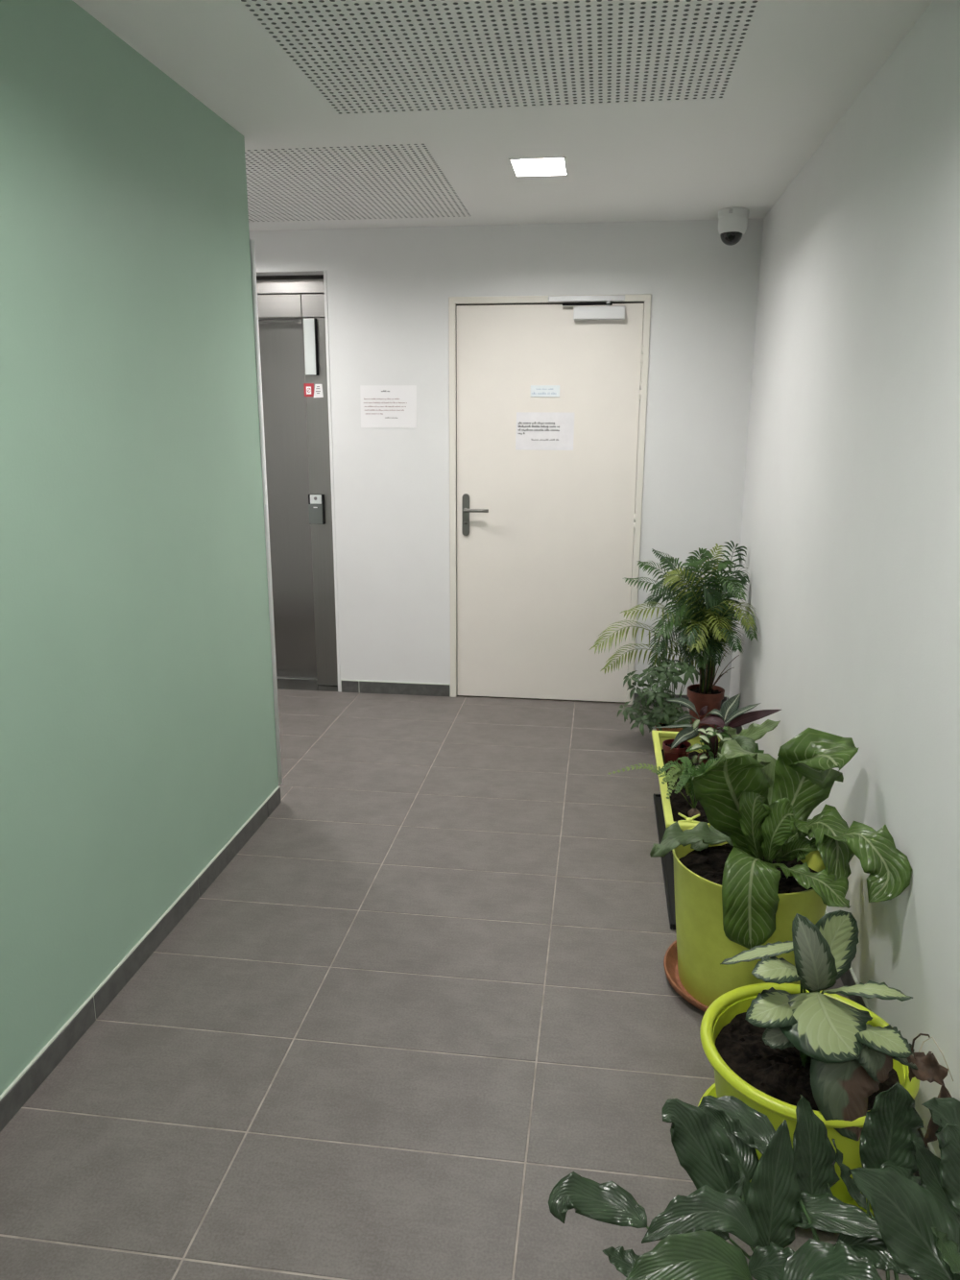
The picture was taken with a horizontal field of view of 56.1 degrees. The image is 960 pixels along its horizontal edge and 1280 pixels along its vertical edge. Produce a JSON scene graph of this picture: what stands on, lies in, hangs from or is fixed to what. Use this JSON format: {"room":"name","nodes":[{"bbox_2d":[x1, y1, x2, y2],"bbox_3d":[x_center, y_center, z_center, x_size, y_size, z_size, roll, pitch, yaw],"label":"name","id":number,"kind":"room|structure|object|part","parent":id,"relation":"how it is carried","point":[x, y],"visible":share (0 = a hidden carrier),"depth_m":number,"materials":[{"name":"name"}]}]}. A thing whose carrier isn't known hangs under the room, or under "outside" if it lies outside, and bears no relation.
{"room":"apartment building hallway","nodes":[
{"label":"apartment building hallway","id":0,"kind":"room"},
{"bbox_2d":[0,0,278,1095],"bbox_3d":[-1.268,0.095,0.614,0.200,2.572,5.598,2,14,7],"label":"wall","id":1,"kind":"structure","parent":0,"point":[137,725],"depth_m":2.29,"materials":[{"name":"green paint"}]},
{"bbox_2d":[0,785,281,1132],"bbox_3d":[-1.163,1.254,0.931,0.008,0.070,5.496,2,14,7],"label":"baseboard","id":2,"kind":"structure","parent":1,"relation":"attached to","point":[13,1098],"depth_m":2.39,"materials":[{"name":"grey"}]},
{"bbox_2d":[249,239,282,784],"bbox_3d":[-0.803,-0.404,3.342,0.043,2.005,0.020,2,14,7],"label":"trim","id":3,"kind":"structure","parent":1,"relation":"attached to","point":[252,242],"depth_m":3.31,"materials":[{"name":"white paint"}]},
{"bbox_2d":[0,688,919,1279],"bbox_3d":[-0.990,1.109,1.805,3.850,0.060,7.293,2,14,7],"label":"floor","id":4,"kind":"structure","parent":0,"point":[431,991],"depth_m":2.20,"materials":[{"name":"tile"}]},
{"bbox_2d":[652,793,676,929],"bbox_3d":[0.815,0.748,3.142,0.364,0.022,0.980,2,14,7],"label":"tray","id":5,"kind":"object","parent":4,"relation":"on","point":[667,861],"visible":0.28,"depth_m":3.04,"materials":[{"name":"black plastic"}]},
{"bbox_2d":[652,730,721,831],"bbox_3d":[0.845,0.579,3.375,0.357,0.196,0.925,2,14,7],"label":"planter","id":6,"kind":"object","parent":5,"relation":"on","point":[676,808],"visible":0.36,"depth_m":3.28,"materials":[{"name":"plastic"}]},
{"bbox_2d":[608,756,717,817],"bbox_3d":[0.655,0.515,3.159,0.266,0.218,0.320,-11,18,-38],"label":"fern","id":7,"kind":"object","parent":6,"relation":"on","point":[685,775],"visible":0.73,"depth_m":3.14,"materials":[{"name":"green plant"}]},
{"bbox_3d":[0.756,0.607,3.178,0.052,0.031,0.052,2,14,7],"label":"crown","id":8,"kind":"part","parent":7,"relation":"part of","materials":[{"name":"brown plant"}]},
{"bbox_2d":[686,719,731,770],"bbox_3d":[0.875,0.417,3.394,0.166,0.270,0.242,7,15,25],"label":"variegated plant","id":9,"kind":"object","parent":6,"relation":"on","point":[702,757],"visible":0.62,"depth_m":3.37,"materials":[{"name":"green plant"}]},
{"bbox_3d":[0.886,0.490,3.485,0.090,0.085,0.090,2,14,7],"label":"pot","id":10,"kind":"part","parent":9,"relation":"part of","materials":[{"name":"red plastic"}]},
{"bbox_2d":[651,693,781,772],"bbox_3d":[0.898,0.372,3.477,0.476,0.319,0.206,2,14,7],"label":"plant","id":11,"kind":"object","parent":6,"relation":"on","point":[673,749],"visible":0.81,"depth_m":3.44,"materials":[{"name":"green plant"}]},
{"bbox_3d":[0.776,0.460,3.566,0.110,0.105,0.110,2,14,7],"label":"pot","id":12,"kind":"part","parent":11,"relation":"part of","materials":[{"name":"red plastic"}]},
{"bbox_2d":[718,719,780,757],"bbox_3d":[0.952,0.428,3.322,0.161,0.311,0.223,-9,17,-34],"label":"plant","id":13,"kind":"object","parent":6,"relation":"in","point":[747,737],"visible":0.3,"depth_m":3.27,"materials":[{"name":"green plant"}]},
{"bbox_2d":[589,540,758,728],"bbox_3d":[0.934,0.017,4.231,0.729,0.927,0.638,5,14,19],"label":"potted palm","id":14,"kind":"object","parent":4,"relation":"on","point":[711,623],"visible":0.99,"depth_m":4.15,"materials":[{"name":"plant"}]},
{"bbox_2d":[686,683,724,728],"bbox_3d":[1.106,0.340,4.436,0.180,0.205,0.180,2,14,7],"label":"pot","id":15,"kind":"object","parent":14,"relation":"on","point":[712,696],"depth_m":4.38,"materials":[{"name":"ceramic"}]},
{"bbox_2d":[663,940,708,1012],"bbox_3d":[0.708,0.911,2.437,0.417,0.038,0.417,2,14,7],"label":"saucer","id":16,"kind":"object","parent":4,"relation":"on","point":[670,961],"visible":0.19,"depth_m":2.44,"materials":[{"name":"ceramic"}]},
{"bbox_2d":[548,1081,959,1279],"bbox_3d":[0.417,0.911,1.376,0.642,0.537,0.339,6,15,22],"label":"plant","id":17,"kind":"object","parent":4,"relation":"on","point":[914,1229],"visible":1,"depth_m":1.38,"materials":[{"name":"plant"}]},
{"bbox_2d":[650,727,912,1006],"bbox_3d":[0.706,0.599,2.288,0.546,0.698,0.553,2,14,7],"label":"potted plant","id":18,"kind":"object","parent":4,"relation":"on","point":[742,877],"visible":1,"depth_m":2.24,"materials":[{"name":"green plant"}]},
{"bbox_2d":[672,822,826,1006],"bbox_3d":[0.709,0.742,2.396,0.405,0.370,0.405,2,14,7],"label":"pot","id":19,"kind":"object","parent":18,"relation":"on","point":[703,944],"depth_m":2.29,"materials":[{"name":"yellow plastic"}]},
{"bbox_2d":[698,1083,874,1216],"bbox_3d":[0.654,1.046,1.864,0.407,0.045,0.407,2,14,7],"label":"saucer","id":20,"kind":"object","parent":4,"relation":"on","point":[712,1091],"visible":0.04,"depth_m":1.97,"materials":[{"name":"plastic"}]},
{"bbox_2d":[700,910,953,1203],"bbox_3d":[0.665,0.793,1.800,0.435,0.550,0.417,2,14,7],"label":"potted plant","id":21,"kind":"object","parent":4,"relation":"on","point":[768,1044],"visible":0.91,"depth_m":1.70,"materials":[{"name":"plant"}]},
{"bbox_2d":[700,982,919,1203],"bbox_3d":[0.654,0.933,1.837,0.414,0.261,0.414,2,14,7],"label":"pot","id":22,"kind":"object","parent":21,"relation":"on","point":[770,1081],"depth_m":1.78,"materials":[{"name":"plastic"}]},
{"bbox_2d":[72,0,933,230],"bbox_3d":[-0.969,-1.293,1.115,3.900,0.130,7.093,2,14,7],"label":"ceiling","id":23,"kind":"structure","parent":0,"point":[349,113],"depth_m":2.62,"materials":[{"name":"white paint"}]},
{"bbox_3d":[-0.655,-1.863,3.713,1.100,0.011,1.150,2,14,7],"label":"perforated panel","id":24,"kind":"part","parent":23,"relation":"part of","materials":[{"name":"white"}]},
{"bbox_3d":[0.058,-1.480,2.150,1.175,0.011,1.200,2,14,7],"label":"perforated panel","id":25,"kind":"part","parent":23,"relation":"part of","materials":[{"name":"white"}]},
{"bbox_2d":[508,156,568,176],"bbox_3d":[0.223,-1.794,3.365,0.206,0.053,0.241,2,14,7],"label":"ceiling lamp","id":26,"kind":"object","parent":23,"relation":"attached to","point":[532,166],"visible":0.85,"depth_m":3.46,"materials":[{"name":"white plastic"}]},
{"bbox_2d":[520,158,561,161],"bbox_3d":[0.223,-1.816,3.360,0.162,0.006,0.197,2,14,7],"label":"diffuser","id":27,"kind":"object","parent":26,"relation":"attached to","point":[546,159],"depth_m":3.44,"materials":[{"name":"white"}]},
{"bbox_2d":[718,207,749,245],"bbox_3d":[1.143,-1.863,4.076,0.136,0.147,0.138,2,14,7],"label":"security camera","id":28,"kind":"object","parent":23,"relation":"attached to","point":[733,223],"visible":1,"depth_m":4.03,"materials":[{"name":"white plastic"}]},
{"bbox_2d":[249,217,763,703],"bbox_3d":[-0.521,-0.933,4.849,3.850,2.572,0.250,2,14,7],"label":"wall","id":29,"kind":"structure","parent":0,"point":[389,289],"depth_m":4.53,"materials":[{"name":"white paint"}]},
{"bbox_2d":[256,274,338,691],"bbox_3d":[-1.324,-0.858,4.999,1.225,2.350,0.290,2,14,7],"label":"door","id":30,"kind":"structure","parent":29,"relation":"in","point":[296,425],"depth_m":4.98,"materials":[{"name":"metal"}]},
{"bbox_3d":[-1.129,-0.760,5.073,0.432,2.014,0.030,2,14,7],"label":"panel","id":31,"kind":"part","parent":30,"relation":"part of","materials":[{"name":"metal"}]},
{"bbox_3d":[-1.333,-1.766,4.789,1.094,0.113,0.093,2,14,7],"label":"header panel","id":32,"kind":"part","parent":30,"relation":"part of","materials":[{"name":"metal"}]},
{"bbox_3d":[-1.324,0.254,5.238,1.100,0.035,0.230,2,14,7],"label":"sill","id":33,"kind":"part","parent":30,"relation":"part of","materials":[{"name":"metal"}]},
{"bbox_2d":[303,383,313,396],"bbox_3d":[-0.908,-1.327,4.784,0.055,0.069,0.003,2,14,7],"label":"warning sticker","id":34,"kind":"object","parent":30,"relation":"attached to","point":[308,387],"visible":1,"depth_m":4.78,"materials":[{"name":"red"}]},
{"bbox_2d":[303,317,318,375],"bbox_3d":[-0.886,-1.535,4.719,0.066,0.284,0.026,2,14,7],"label":"window","id":35,"kind":"structure","parent":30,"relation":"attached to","point":[309,324],"depth_m":4.71,"materials":[{"name":"white glass"}]},
{"bbox_3d":[-0.897,-0.687,4.917,0.077,0.107,0.004,2,14,7],"label":"plate","id":36,"kind":"part","parent":30,"relation":"part of","materials":[{"name":"grey plastic"}]},
{"bbox_3d":[-0.893,-0.714,4.918,0.086,0.160,0.029,2,14,7],"label":"call panel","id":37,"kind":"part","parent":30,"relation":"part of","materials":[{"name":"grey metal"}]},
{"bbox_2d":[313,384,323,397],"bbox_3d":[-0.858,-1.321,4.778,0.054,0.071,0.001,2,14,7],"label":"sticker","id":38,"kind":"object","parent":30,"relation":"attached to","point":[318,393],"visible":1,"depth_m":4.78,"materials":[{"name":"white paper"}]},
{"bbox_2d":[256,269,340,691],"bbox_3d":[-1.342,-0.806,4.867,1.143,2.210,0.014,2,14,7],"label":"trim","id":39,"kind":"structure","parent":29,"relation":"attached to","point":[324,271],"depth_m":4.75,"materials":[{"name":"white paint"}]},
{"bbox_2d":[360,385,416,428],"bbox_3d":[-0.472,-1.203,4.645,0.297,0.211,0.002,2,14,7],"label":"notice","id":40,"kind":"object","parent":29,"relation":"attached to","point":[381,405],"visible":1,"depth_m":4.64,"materials":[{"name":"white paper"}]},
{"bbox_2d":[340,679,727,708],"bbox_3d":[-0.572,0.263,5.012,3.791,0.070,0.008,2,14,7],"label":"baseboard","id":41,"kind":"structure","parent":29,"relation":"attached to","point":[348,686],"depth_m":4.99,"materials":[{"name":"grey"}]},
{"bbox_2d":[448,293,652,704],"bbox_3d":[0.337,-0.687,4.691,0.993,2.074,0.179,2,14,7],"label":"door","id":42,"kind":"structure","parent":29,"relation":"in","point":[543,544],"depth_m":4.64,"materials":[{"name":"white paint"}]},
{"bbox_3d":[-0.074,-0.655,4.720,0.038,0.221,0.009,2,14,7],"label":"handle","id":43,"kind":"part","parent":42,"relation":"part of","materials":[{"name":"grey metal"}]},
{"bbox_3d":[-0.022,-0.671,4.678,0.137,0.026,0.050,2,14,7],"label":"lever","id":44,"kind":"part","parent":42,"relation":"part of","materials":[{"name":"grey metal"}]},
{"bbox_2d":[515,411,574,450],"bbox_3d":[0.329,-1.058,4.568,0.295,0.186,0.003,2,14,7],"label":"notice","id":45,"kind":"object","parent":42,"relation":"attached to","point":[535,430],"visible":1,"depth_m":4.57,"materials":[{"name":"paper"}]},
{"bbox_2d":[531,385,559,396],"bbox_3d":[0.328,-1.249,4.522,0.146,0.056,0.004,2,14,7],"label":"plaque","id":46,"kind":"object","parent":42,"relation":"attached to","point":[536,390],"visible":1,"depth_m":4.52,"materials":[{"name":"white plastic"}]},
{"bbox_3d":[0.517,-1.658,4.377,0.371,0.026,0.017,2,14,7],"label":"slide rail","id":47,"kind":"part","parent":42,"relation":"part of","materials":[{"name":"silver metal"}]},
{"bbox_3d":[0.521,-1.630,4.376,0.241,0.006,0.024,2,14,7],"label":"closer arm","id":48,"kind":"part","parent":42,"relation":"part of","materials":[{"name":"black plastic"}]},
{"bbox_2d":[617,657,701,735],"bbox_3d":[0.825,0.287,4.133,0.352,0.449,0.355,6,15,22],"label":"plant","id":49,"kind":"object","parent":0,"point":[671,713],"visible":0.82,"depth_m":4.07,"materials":[{"name":"green plant"}]},
{"bbox_3d":[0.883,0.445,4.170,0.146,0.124,0.146,2,14,7],"label":"pot","id":50,"kind":"part","parent":49,"relation":"part of","materials":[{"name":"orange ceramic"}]},
{"bbox_2d":[728,0,959,1159],"bbox_3d":[0.926,-0.042,1.208,0.120,2.572,7.393,2,14,7],"label":"wall","id":51,"kind":"structure","parent":0,"point":[851,521],"depth_m":2.30,"materials":[{"name":"white paint"}]},
{"bbox_2d":[727,696,937,1156],"bbox_3d":[0.844,1.147,1.399,0.008,0.070,6.984,2,14,7],"label":"baseboard","id":52,"kind":"structure","parent":51,"relation":"attached to","point":[849,978],"depth_m":2.34,"materials":[{"name":"grey"}]}
]}

